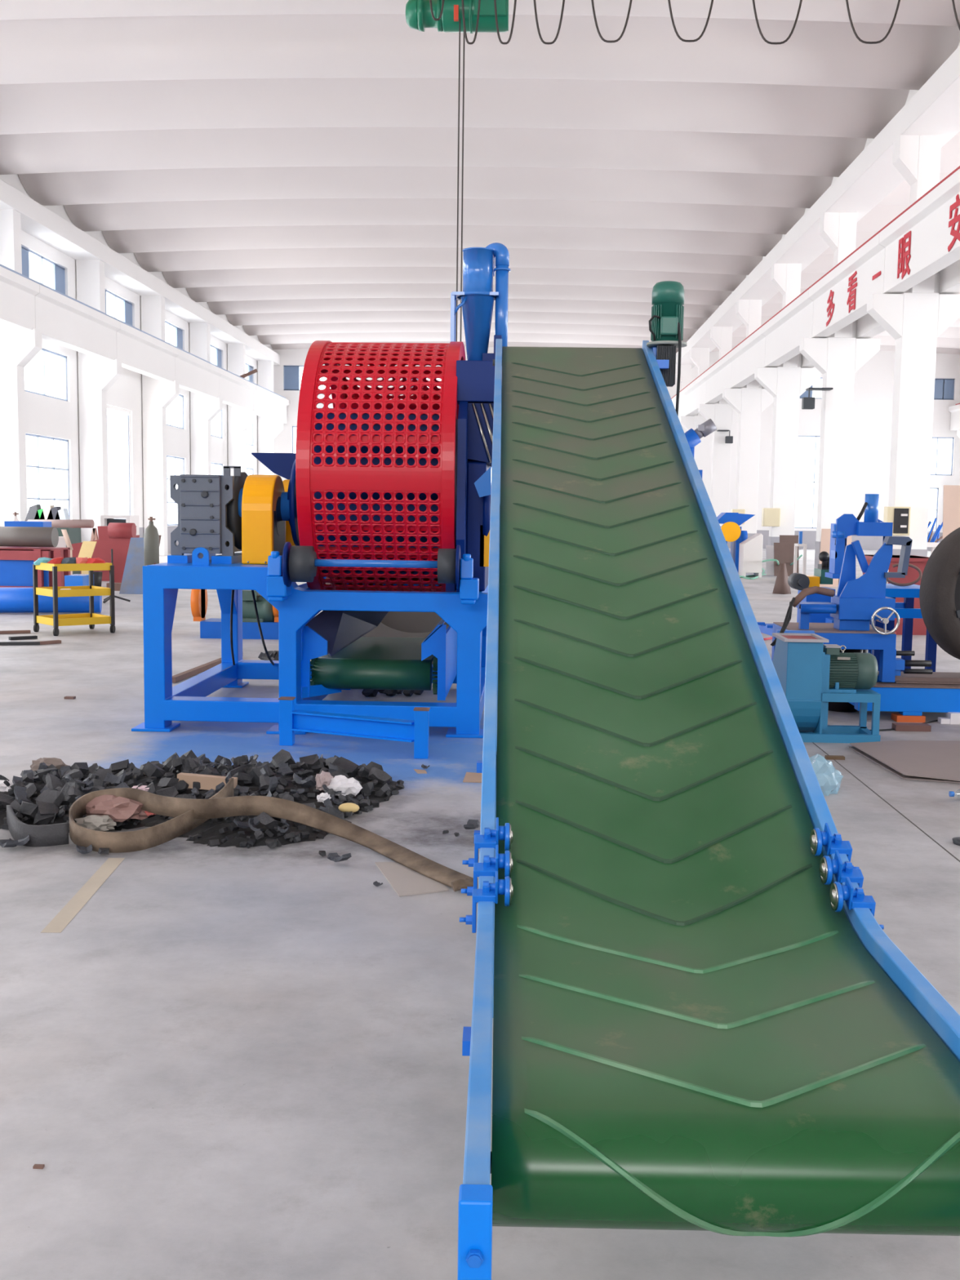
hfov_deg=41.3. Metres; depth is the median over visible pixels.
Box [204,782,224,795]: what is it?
chip
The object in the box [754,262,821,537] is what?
column
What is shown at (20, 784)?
chip
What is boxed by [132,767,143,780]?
chip
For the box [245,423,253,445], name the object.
window
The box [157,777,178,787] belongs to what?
chip
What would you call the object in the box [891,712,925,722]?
brick
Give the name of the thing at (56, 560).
tool
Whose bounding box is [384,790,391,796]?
chip
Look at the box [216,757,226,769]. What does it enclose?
chip
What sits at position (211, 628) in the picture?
machine
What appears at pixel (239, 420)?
trim
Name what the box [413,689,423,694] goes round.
chip
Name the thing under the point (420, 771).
cardboard piece
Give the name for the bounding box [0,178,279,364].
roof beam
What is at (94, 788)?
chip
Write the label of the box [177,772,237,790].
cardboard offcut
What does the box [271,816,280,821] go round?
chip
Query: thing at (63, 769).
chip
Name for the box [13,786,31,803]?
chip
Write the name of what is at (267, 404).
trim
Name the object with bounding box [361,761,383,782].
chip
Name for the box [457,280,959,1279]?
conveyor
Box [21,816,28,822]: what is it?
chip
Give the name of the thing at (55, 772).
chip
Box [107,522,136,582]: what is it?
drum
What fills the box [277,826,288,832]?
chip
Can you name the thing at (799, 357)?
beam
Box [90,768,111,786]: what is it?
chip
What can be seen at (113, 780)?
chip
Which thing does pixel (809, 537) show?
baseboard
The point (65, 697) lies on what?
metal offcut
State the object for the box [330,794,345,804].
chip
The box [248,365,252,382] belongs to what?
shutter
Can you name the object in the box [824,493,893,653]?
press
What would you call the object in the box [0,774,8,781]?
chip
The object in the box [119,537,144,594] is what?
sheet
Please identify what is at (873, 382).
wall
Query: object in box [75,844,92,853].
chip
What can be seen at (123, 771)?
chip
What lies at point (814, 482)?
window
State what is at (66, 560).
tool
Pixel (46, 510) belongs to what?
sack
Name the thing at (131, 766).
chip
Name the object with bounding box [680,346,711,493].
column
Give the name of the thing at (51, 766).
chip
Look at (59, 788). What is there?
chip
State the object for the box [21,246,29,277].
shutter
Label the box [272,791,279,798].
chip
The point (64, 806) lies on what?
chip
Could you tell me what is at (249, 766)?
piece
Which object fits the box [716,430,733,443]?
floodlight
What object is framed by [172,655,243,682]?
bar
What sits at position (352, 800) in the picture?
chip
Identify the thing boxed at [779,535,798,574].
plate
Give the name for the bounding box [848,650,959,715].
bed
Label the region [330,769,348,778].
chip
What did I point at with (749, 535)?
trim
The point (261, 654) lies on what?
chip
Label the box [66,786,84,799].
chip
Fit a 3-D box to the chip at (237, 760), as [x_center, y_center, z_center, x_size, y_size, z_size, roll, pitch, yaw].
[-1.432,0.730,7.604,0.093,0.083,0.076,4,7,30]
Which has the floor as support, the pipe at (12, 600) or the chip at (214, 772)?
the pipe at (12, 600)
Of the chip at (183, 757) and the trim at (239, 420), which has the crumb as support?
the chip at (183, 757)
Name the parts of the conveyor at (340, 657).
take arm, chute plate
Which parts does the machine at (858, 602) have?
leg, plate, table frame, gusset arm, leg, hook arm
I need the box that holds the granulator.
[716,512,754,571]
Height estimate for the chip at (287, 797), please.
0.066 m
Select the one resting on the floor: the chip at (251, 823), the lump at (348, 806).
the lump at (348, 806)
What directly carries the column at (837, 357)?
on the floor
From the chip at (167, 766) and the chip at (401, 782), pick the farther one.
the chip at (401, 782)
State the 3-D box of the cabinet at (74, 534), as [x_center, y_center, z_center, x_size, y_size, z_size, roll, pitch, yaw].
[-9.822,-2.123,29.742,0.727,1.200,0.800,1,6,2]
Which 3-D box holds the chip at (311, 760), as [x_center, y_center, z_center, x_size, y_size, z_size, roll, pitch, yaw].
[-0.996,0.719,7.451,0.113,0.092,0.111,-2,7,-29]
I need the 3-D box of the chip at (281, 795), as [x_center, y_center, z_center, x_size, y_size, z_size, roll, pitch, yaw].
[-1.039,0.819,6.739,0.055,0.041,0.054,-4,7,-36]
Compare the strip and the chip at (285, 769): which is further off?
the chip at (285, 769)
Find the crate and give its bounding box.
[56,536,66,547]
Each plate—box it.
[765,545,773,575]
[773,542,790,576]
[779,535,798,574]
[942,484,959,539]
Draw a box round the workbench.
[100,515,139,535]
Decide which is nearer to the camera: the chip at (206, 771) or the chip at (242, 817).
the chip at (242, 817)
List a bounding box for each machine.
[0,546,71,587]
[131,340,502,737]
[190,589,278,639]
[770,536,912,711]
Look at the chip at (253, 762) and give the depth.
7.48 m
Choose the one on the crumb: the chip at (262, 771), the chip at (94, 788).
the chip at (262, 771)
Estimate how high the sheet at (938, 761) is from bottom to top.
0.035 m
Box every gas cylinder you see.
[12,511,18,520]
[143,516,159,565]
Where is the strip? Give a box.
[68,777,473,887]
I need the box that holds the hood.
[716,512,738,524]
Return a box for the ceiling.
[0,0,959,352]
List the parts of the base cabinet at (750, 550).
leg, leg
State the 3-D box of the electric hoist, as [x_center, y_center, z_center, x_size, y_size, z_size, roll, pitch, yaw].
[-0.296,-4.689,14.818,1.180,6.354,0.478,1,6,2]
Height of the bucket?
0.300 m
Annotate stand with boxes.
[102,549,130,603]
[278,696,430,759]
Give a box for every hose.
[739,554,802,577]
[739,559,778,579]
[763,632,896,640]
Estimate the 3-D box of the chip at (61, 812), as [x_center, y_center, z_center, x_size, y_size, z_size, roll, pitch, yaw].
[-2.103,0.871,6.405,0.032,0.047,0.034,-1,6,-15]
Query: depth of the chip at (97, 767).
7.29 m
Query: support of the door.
in the wall at (47, 416)
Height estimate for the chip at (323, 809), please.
0.064 m
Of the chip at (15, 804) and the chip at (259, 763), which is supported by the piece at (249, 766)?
the chip at (259, 763)
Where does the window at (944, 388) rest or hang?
in the wall at (873, 382)
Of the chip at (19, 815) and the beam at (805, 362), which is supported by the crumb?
the chip at (19, 815)
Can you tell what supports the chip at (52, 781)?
on the crumb
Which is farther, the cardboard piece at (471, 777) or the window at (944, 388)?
the window at (944, 388)
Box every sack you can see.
[25,504,41,520]
[34,508,44,519]
[40,505,54,519]
[47,506,61,519]
[56,508,69,519]
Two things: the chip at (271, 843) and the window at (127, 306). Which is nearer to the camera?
the chip at (271, 843)
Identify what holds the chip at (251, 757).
on the crumb
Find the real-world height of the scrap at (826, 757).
0.020 m
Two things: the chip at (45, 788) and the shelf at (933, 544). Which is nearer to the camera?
the chip at (45, 788)
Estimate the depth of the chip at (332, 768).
7.14 m
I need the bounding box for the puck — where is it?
[951,836,959,845]
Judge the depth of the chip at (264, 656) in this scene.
13.14 m
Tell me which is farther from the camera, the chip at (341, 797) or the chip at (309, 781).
the chip at (309, 781)
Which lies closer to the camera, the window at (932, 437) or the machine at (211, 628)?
the machine at (211, 628)
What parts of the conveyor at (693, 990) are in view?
leg, rail, leg, leg, leg, motor, rail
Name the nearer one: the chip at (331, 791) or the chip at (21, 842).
the chip at (21, 842)
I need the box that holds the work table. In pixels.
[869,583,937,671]
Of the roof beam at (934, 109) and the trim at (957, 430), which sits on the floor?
the trim at (957, 430)
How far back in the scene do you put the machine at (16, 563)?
21.39 m
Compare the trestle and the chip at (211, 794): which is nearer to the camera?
the chip at (211, 794)
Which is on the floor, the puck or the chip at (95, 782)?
the puck
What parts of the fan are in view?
plate, terminal lid, frame, name plate, motor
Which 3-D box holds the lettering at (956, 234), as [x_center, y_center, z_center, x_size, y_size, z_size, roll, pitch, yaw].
[7.316,-6.430,19.535,0.016,0.804,0.770,1,6,2]
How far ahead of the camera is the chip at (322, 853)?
5.89 m
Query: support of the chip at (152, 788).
on the chip
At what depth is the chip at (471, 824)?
6.38 m
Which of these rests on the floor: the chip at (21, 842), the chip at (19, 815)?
the chip at (21, 842)
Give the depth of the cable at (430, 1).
14.08 m
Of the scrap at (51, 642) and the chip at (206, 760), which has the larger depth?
the scrap at (51, 642)
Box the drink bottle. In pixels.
[948,791,954,796]
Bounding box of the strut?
[240,368,257,377]
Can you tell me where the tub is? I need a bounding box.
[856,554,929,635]
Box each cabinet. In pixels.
[57,528,80,574]
[737,533,763,577]
[883,506,911,535]
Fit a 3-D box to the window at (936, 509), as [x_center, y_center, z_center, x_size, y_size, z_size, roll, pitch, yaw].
[21.360,-6.231,60.996,1.100,2.100,0.060,1,6,2]
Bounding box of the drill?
[793,531,807,574]
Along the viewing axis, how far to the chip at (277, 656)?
13.12 m
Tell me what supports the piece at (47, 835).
on the floor
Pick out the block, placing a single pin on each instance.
(951, 717)
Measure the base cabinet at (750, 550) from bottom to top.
1.129 m
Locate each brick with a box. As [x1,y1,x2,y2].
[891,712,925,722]
[891,722,931,731]
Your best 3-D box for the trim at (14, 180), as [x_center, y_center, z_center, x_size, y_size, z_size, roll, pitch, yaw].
[-11.551,-10.609,23.517,0.160,1.310,75.980,1,6,2]
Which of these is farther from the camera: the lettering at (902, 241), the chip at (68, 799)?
the lettering at (902, 241)
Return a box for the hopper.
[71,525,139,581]
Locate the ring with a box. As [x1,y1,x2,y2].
[886,563,921,586]
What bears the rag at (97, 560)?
on the trolley
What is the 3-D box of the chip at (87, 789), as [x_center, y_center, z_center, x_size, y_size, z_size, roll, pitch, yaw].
[-2.064,0.786,6.681,0.057,0.048,0.052,-1,6,-19]
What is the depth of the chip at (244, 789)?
6.80 m
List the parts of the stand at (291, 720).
post, post, post, post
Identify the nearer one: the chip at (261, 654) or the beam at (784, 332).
the chip at (261, 654)
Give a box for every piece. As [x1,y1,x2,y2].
[6,804,68,847]
[35,783,46,793]
[228,764,274,777]
[413,768,426,773]
[462,772,482,782]
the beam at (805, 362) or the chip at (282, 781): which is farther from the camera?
the beam at (805, 362)
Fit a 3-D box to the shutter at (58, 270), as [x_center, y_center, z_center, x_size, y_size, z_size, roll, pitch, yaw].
[-11.540,-9.675,34.885,0.060,1.090,0.700,1,6,2]
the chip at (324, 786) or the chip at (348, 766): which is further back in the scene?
the chip at (348, 766)
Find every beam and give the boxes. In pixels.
[684,373,714,415]
[702,354,740,403]
[728,327,776,387]
[761,288,822,366]
[762,352,812,387]
[801,320,870,367]
[808,233,901,337]
[856,271,940,337]
[879,168,959,293]
[939,259,959,293]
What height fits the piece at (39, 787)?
0.091 m
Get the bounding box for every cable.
[230,589,235,665]
[251,590,274,665]
[429,0,959,44]
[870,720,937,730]
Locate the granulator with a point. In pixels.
(731, 531)
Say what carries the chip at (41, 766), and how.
on the crumb
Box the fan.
[772,632,880,742]
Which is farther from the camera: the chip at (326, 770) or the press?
the press
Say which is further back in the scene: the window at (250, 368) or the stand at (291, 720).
the window at (250, 368)
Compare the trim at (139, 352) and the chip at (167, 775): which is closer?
the chip at (167, 775)
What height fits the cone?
0.625 m
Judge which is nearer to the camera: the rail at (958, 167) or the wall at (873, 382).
the rail at (958, 167)
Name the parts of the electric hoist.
motor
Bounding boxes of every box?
[731,509,745,524]
[761,507,780,526]
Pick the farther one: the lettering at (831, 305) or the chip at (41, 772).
the lettering at (831, 305)
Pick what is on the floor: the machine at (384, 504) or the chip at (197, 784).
the machine at (384, 504)
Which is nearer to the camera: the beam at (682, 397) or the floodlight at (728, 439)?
the floodlight at (728, 439)
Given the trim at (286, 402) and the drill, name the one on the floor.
the drill
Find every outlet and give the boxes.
[482,334,502,360]
[772,632,829,642]
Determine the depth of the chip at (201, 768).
7.12 m
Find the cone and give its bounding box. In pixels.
[772,563,791,594]
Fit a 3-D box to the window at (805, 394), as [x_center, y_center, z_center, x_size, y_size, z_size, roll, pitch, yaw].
[16.387,-11.987,60.614,2.600,1.000,0.060,1,6,2]
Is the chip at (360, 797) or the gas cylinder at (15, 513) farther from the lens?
the gas cylinder at (15, 513)
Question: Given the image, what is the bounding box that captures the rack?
[926,517,942,554]
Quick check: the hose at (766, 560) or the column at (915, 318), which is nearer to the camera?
the column at (915, 318)
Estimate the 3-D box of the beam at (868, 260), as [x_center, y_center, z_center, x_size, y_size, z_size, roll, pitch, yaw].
[7.788,-7.271,26.533,0.610,1.100,5.980,1,6,2]
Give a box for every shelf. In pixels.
[35,562,111,571]
[35,585,111,597]
[35,613,111,626]
[926,542,940,554]
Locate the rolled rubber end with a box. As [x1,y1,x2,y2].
[450,878,473,891]
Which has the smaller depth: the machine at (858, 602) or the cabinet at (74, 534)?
the machine at (858, 602)
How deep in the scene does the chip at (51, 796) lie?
6.57 m
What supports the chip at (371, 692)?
on the floor
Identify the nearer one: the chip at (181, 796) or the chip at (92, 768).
the chip at (181, 796)
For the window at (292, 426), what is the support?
in the wall at (873, 382)
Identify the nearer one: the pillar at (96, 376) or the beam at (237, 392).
the pillar at (96, 376)
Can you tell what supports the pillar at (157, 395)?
attached to the wall at (47, 416)
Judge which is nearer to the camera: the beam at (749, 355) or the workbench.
the workbench
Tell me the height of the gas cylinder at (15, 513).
1.460 m
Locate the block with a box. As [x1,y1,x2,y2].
[937,711,959,724]
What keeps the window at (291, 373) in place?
in the wall at (873, 382)
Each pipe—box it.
[0,587,102,613]
[27,519,94,528]
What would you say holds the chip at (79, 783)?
on the crumb
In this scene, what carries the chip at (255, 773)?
on the crumb
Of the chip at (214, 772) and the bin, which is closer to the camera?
the chip at (214, 772)
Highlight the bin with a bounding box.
[64,573,93,586]
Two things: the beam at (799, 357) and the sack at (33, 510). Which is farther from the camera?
the beam at (799, 357)
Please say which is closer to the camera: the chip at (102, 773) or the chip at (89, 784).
the chip at (89, 784)
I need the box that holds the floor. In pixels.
[0,547,959,1279]
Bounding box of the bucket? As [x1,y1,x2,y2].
[93,571,102,586]
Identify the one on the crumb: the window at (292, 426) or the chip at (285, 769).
the chip at (285, 769)
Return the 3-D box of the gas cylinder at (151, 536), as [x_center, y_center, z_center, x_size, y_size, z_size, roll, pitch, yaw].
[-5.597,-1.378,21.706,0.250,1.440,0.250,1,6,2]
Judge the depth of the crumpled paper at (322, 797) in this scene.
6.73 m
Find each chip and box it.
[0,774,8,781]
[0,793,14,808]
[0,839,18,847]
[3,780,9,786]
[8,834,29,845]
[9,780,22,789]
[10,799,23,817]
[12,775,26,786]
[13,782,25,787]
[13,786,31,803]
[14,810,22,820]
[18,800,38,819]
[21,773,34,783]
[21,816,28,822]
[22,769,33,776]
[24,782,36,798]
[32,1164,44,1168]
[33,762,46,780]
[33,770,37,776]
[33,810,54,825]
[35,762,48,780]
[35,789,64,807]
[35,800,58,822]
[36,767,58,780]
[40,786,49,793]
[41,774,46,783]
[44,773,64,791]
[46,764,56,768]
[52,770,60,778]
[56,785,62,791]
[57,768,62,779]
[58,804,69,810]
[58,808,65,817]
[60,765,71,777]
[60,782,82,804]
[61,768,84,779]
[64,773,88,782]
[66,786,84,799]
[68,778,85,788]
[71,762,88,775]
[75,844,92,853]
[80,785,92,794]
[84,763,97,776]
[84,780,93,788]
[87,773,98,779]
[88,786,98,792]
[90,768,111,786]
[92,778,106,787]
[92,785,105,790]
[95,765,104,770]
[97,848,109,854]
[103,772,125,785]
[109,759,128,773]
[113,782,129,788]
[115,768,126,776]
[115,822,123,826]
[123,769,133,782]
[128,762,136,771]
[129,773,137,782]
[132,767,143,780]
[142,761,166,779]
[144,782,155,793]
[150,760,159,764]
[155,763,164,770]
[155,786,178,797]
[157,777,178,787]
[163,752,179,771]
[163,760,172,772]
[163,771,174,777]
[168,764,175,772]
[171,758,184,773]
[174,793,193,799]
[175,780,188,793]
[179,749,197,758]
[179,755,187,759]
[180,759,199,773]
[182,756,196,768]
[190,786,199,796]
[191,758,203,763]
[192,782,200,789]
[195,765,211,773]
[198,760,210,766]
[199,754,216,767]
[199,767,212,775]
[203,757,210,763]
[204,766,220,776]
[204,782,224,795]
[204,791,217,799]
[204,818,213,823]
[214,755,226,764]
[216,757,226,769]
[217,763,228,771]
[220,770,226,776]
[225,758,231,765]
[225,771,249,794]
[233,755,246,766]
[233,772,253,786]
[233,788,239,794]
[233,816,259,828]
[234,815,249,821]
[240,760,247,765]
[240,815,246,822]
[244,754,257,764]
[247,755,253,764]
[248,764,275,786]
[248,817,263,831]
[250,759,257,765]
[253,830,263,839]
[255,761,262,766]
[256,811,279,830]
[257,652,273,660]
[259,773,270,789]
[259,776,278,794]
[260,768,280,784]
[262,650,276,660]
[262,763,275,770]
[265,839,276,848]
[266,790,273,797]
[271,749,296,768]
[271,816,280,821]
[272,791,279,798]
[274,650,279,660]
[275,762,284,774]
[275,784,284,791]
[277,762,293,775]
[277,777,288,786]
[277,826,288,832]
[278,791,288,798]
[280,818,289,826]
[281,793,293,801]
[290,788,304,793]
[292,792,299,799]
[293,773,316,787]
[299,754,320,770]
[300,761,307,768]
[301,802,315,808]
[302,769,311,776]
[317,761,324,769]
[319,757,325,766]
[319,768,328,773]
[319,805,328,813]
[319,850,325,856]
[322,784,341,793]
[323,798,333,808]
[324,756,339,768]
[324,788,336,796]
[327,805,344,820]
[327,852,351,862]
[328,764,337,773]
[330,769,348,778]
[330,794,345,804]
[333,756,358,777]
[338,793,346,804]
[343,811,352,816]
[346,793,354,799]
[346,796,359,804]
[355,794,364,800]
[356,766,368,777]
[359,799,369,806]
[360,781,373,795]
[361,688,378,697]
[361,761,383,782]
[368,767,391,784]
[373,779,377,785]
[373,880,382,886]
[374,782,391,796]
[377,689,386,693]
[384,689,398,696]
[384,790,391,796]
[396,689,403,693]
[396,779,404,784]
[403,689,414,696]
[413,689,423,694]
[421,764,429,768]
[442,830,448,834]
[463,819,479,829]
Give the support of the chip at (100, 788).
on the crumb
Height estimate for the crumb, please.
0.143 m
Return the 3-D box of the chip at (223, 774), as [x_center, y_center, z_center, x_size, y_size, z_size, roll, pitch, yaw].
[-1.403,0.746,7.022,0.044,0.045,0.047,3,6,19]
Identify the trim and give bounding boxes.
[0,173,272,350]
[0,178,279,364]
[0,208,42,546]
[0,264,285,398]
[0,266,39,330]
[34,284,120,360]
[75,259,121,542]
[116,322,178,382]
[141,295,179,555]
[174,349,222,398]
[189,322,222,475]
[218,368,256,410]
[226,343,256,475]
[253,385,283,421]
[257,360,283,475]
[280,397,289,423]
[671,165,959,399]
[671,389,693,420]
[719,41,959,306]
[747,533,755,537]
[768,536,779,545]
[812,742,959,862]
[814,541,820,568]
[892,549,927,556]
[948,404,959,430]
[956,428,959,437]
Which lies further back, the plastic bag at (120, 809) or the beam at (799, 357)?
the beam at (799, 357)
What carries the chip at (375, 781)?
on the crumb
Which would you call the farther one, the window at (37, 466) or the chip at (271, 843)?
the window at (37, 466)
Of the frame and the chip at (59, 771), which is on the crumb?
the chip at (59, 771)
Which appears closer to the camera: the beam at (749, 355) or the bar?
the bar
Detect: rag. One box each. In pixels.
[33,557,53,564]
[75,556,88,563]
[85,557,106,563]
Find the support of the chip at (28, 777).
on the crumb
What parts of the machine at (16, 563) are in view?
blue panel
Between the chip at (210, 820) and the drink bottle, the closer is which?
the chip at (210, 820)
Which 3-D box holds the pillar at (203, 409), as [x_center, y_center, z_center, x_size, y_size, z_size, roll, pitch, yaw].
[-10.374,-7.925,48.317,1.120,9.000,0.450,1,6,2]
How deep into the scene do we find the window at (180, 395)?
47.35 m
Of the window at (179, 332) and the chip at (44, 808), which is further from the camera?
the window at (179, 332)
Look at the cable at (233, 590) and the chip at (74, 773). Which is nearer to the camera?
the chip at (74, 773)
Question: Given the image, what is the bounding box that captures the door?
[106,404,131,519]
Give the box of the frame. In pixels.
[757,622,773,635]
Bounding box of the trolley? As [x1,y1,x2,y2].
[32,562,115,635]
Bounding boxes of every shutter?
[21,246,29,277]
[52,264,64,293]
[123,301,132,325]
[175,328,182,349]
[215,349,221,367]
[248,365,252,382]
[800,384,813,398]
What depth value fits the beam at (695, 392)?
50.30 m
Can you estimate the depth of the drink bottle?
7.24 m
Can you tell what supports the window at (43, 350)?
in the wall at (47, 416)
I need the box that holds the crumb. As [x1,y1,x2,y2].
[1,763,404,848]
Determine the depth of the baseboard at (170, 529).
45.52 m
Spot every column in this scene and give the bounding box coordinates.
[675,364,691,433]
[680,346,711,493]
[697,325,738,526]
[722,299,773,533]
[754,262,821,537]
[799,211,879,542]
[866,133,959,549]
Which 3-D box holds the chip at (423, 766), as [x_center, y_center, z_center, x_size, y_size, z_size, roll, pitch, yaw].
[-0.338,0.786,7.909,0.045,0.024,0.039,2,6,11]
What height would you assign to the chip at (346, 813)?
0.030 m
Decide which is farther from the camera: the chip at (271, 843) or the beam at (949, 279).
the beam at (949, 279)
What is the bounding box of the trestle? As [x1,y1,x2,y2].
[90,528,97,541]
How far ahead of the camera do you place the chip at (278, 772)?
7.29 m
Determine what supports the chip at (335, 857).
on the floor
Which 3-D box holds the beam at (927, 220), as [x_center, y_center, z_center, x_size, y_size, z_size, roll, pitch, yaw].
[7.554,-6.672,20.568,0.610,1.100,5.980,1,6,2]
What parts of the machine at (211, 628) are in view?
motor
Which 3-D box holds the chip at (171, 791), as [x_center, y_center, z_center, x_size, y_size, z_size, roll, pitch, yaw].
[-1.638,0.821,6.681,0.111,0.093,0.106,-4,8,-40]
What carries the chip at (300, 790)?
on the crumb
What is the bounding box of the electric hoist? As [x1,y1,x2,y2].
[405,0,508,341]
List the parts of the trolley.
post, post, post, post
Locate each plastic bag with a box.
[85,794,149,822]
[808,753,843,795]
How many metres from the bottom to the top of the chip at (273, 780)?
0.104 m
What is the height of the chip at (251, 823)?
0.062 m
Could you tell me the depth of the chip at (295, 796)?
6.76 m
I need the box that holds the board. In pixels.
[61,529,72,574]
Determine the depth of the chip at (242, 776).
6.98 m
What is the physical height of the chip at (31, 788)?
0.089 m
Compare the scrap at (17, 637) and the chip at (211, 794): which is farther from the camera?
the scrap at (17, 637)
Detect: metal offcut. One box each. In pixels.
[64,696,75,699]
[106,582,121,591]
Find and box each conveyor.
[301,610,457,700]
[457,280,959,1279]
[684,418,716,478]
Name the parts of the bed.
rod, rod, rod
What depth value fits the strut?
51.53 m
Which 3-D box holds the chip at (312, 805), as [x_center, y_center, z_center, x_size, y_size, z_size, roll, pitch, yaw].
[-0.883,0.862,6.491,0.087,0.057,0.086,2,6,13]
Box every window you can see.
[21,245,65,294]
[24,348,67,401]
[25,433,69,515]
[105,289,132,325]
[164,320,182,349]
[166,394,183,429]
[166,455,183,525]
[210,344,222,368]
[210,409,222,438]
[211,462,222,475]
[245,363,253,382]
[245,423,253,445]
[245,467,253,475]
[283,365,303,390]
[292,426,297,453]
[795,435,820,528]
[800,377,822,398]
[927,488,938,532]
[930,437,954,475]
[933,378,955,399]
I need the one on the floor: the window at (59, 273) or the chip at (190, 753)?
the chip at (190, 753)
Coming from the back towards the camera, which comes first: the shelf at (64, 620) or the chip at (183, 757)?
the shelf at (64, 620)
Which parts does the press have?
guide rod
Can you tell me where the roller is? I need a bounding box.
[0,526,58,546]
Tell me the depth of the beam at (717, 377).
44.37 m
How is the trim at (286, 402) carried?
attached to the wall at (873, 382)
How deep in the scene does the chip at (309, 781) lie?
6.95 m
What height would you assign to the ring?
0.228 m
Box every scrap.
[0,630,31,634]
[0,641,39,645]
[8,635,37,639]
[38,640,61,644]
[144,810,156,815]
[824,755,844,759]
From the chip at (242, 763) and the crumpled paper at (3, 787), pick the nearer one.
the crumpled paper at (3, 787)
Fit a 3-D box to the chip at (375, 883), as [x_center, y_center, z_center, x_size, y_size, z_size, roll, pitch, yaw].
[-0.435,1.040,5.431,0.032,0.018,0.028,4,7,29]
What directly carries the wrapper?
on the chip
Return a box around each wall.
[21,230,257,527]
[272,346,959,532]
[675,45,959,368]
[711,131,959,354]
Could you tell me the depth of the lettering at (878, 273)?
24.04 m
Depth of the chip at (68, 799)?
6.63 m
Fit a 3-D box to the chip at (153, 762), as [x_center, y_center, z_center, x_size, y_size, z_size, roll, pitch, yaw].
[-1.991,0.769,7.760,0.095,0.048,0.090,-2,6,-22]
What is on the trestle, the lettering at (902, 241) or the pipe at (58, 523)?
the pipe at (58, 523)
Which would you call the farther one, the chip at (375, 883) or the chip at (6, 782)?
the chip at (6, 782)
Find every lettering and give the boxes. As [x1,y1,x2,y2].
[826,289,834,326]
[846,271,857,313]
[871,271,880,280]
[897,231,911,278]
[947,194,959,251]
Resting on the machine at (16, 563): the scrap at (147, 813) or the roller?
the roller
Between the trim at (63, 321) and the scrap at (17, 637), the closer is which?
the scrap at (17, 637)
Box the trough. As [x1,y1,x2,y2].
[4,520,51,527]
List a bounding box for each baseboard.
[80,525,178,552]
[728,529,942,551]
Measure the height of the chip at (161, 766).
0.045 m
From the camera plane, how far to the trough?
22.44 m
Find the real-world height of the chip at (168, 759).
0.117 m
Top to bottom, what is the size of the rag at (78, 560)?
0.108 m
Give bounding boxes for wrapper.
[132,785,149,791]
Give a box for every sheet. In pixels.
[77,541,97,573]
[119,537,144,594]
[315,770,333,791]
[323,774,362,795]
[362,611,449,664]
[374,862,448,897]
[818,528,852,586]
[848,740,959,783]
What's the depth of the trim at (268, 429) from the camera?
59.93 m
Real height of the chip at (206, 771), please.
0.097 m
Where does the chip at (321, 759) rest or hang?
on the crumb
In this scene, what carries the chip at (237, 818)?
on the crumb
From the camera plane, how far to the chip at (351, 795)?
6.93 m
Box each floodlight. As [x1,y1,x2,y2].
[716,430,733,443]
[801,387,833,409]
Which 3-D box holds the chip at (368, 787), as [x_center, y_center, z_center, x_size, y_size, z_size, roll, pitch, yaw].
[-0.637,0.828,7.110,0.091,0.078,0.095,0,6,-6]
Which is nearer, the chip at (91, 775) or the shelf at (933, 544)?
the chip at (91, 775)
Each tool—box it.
[47,556,63,564]
[61,557,75,564]
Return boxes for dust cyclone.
[450,242,511,360]
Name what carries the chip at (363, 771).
on the chip at (371, 764)
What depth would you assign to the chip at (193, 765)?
7.27 m
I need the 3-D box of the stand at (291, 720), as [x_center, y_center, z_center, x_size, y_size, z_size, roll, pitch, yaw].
[-0.847,0.579,8.480,1.145,0.323,0.129,3,6,23]
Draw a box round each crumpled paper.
[0,779,13,791]
[75,814,116,831]
[316,792,331,803]
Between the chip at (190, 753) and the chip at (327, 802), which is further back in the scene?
the chip at (190, 753)
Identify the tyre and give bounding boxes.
[919,527,959,659]
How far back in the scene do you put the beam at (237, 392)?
50.88 m
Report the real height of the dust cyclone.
1.076 m
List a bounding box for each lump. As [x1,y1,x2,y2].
[30,757,68,771]
[338,802,359,812]

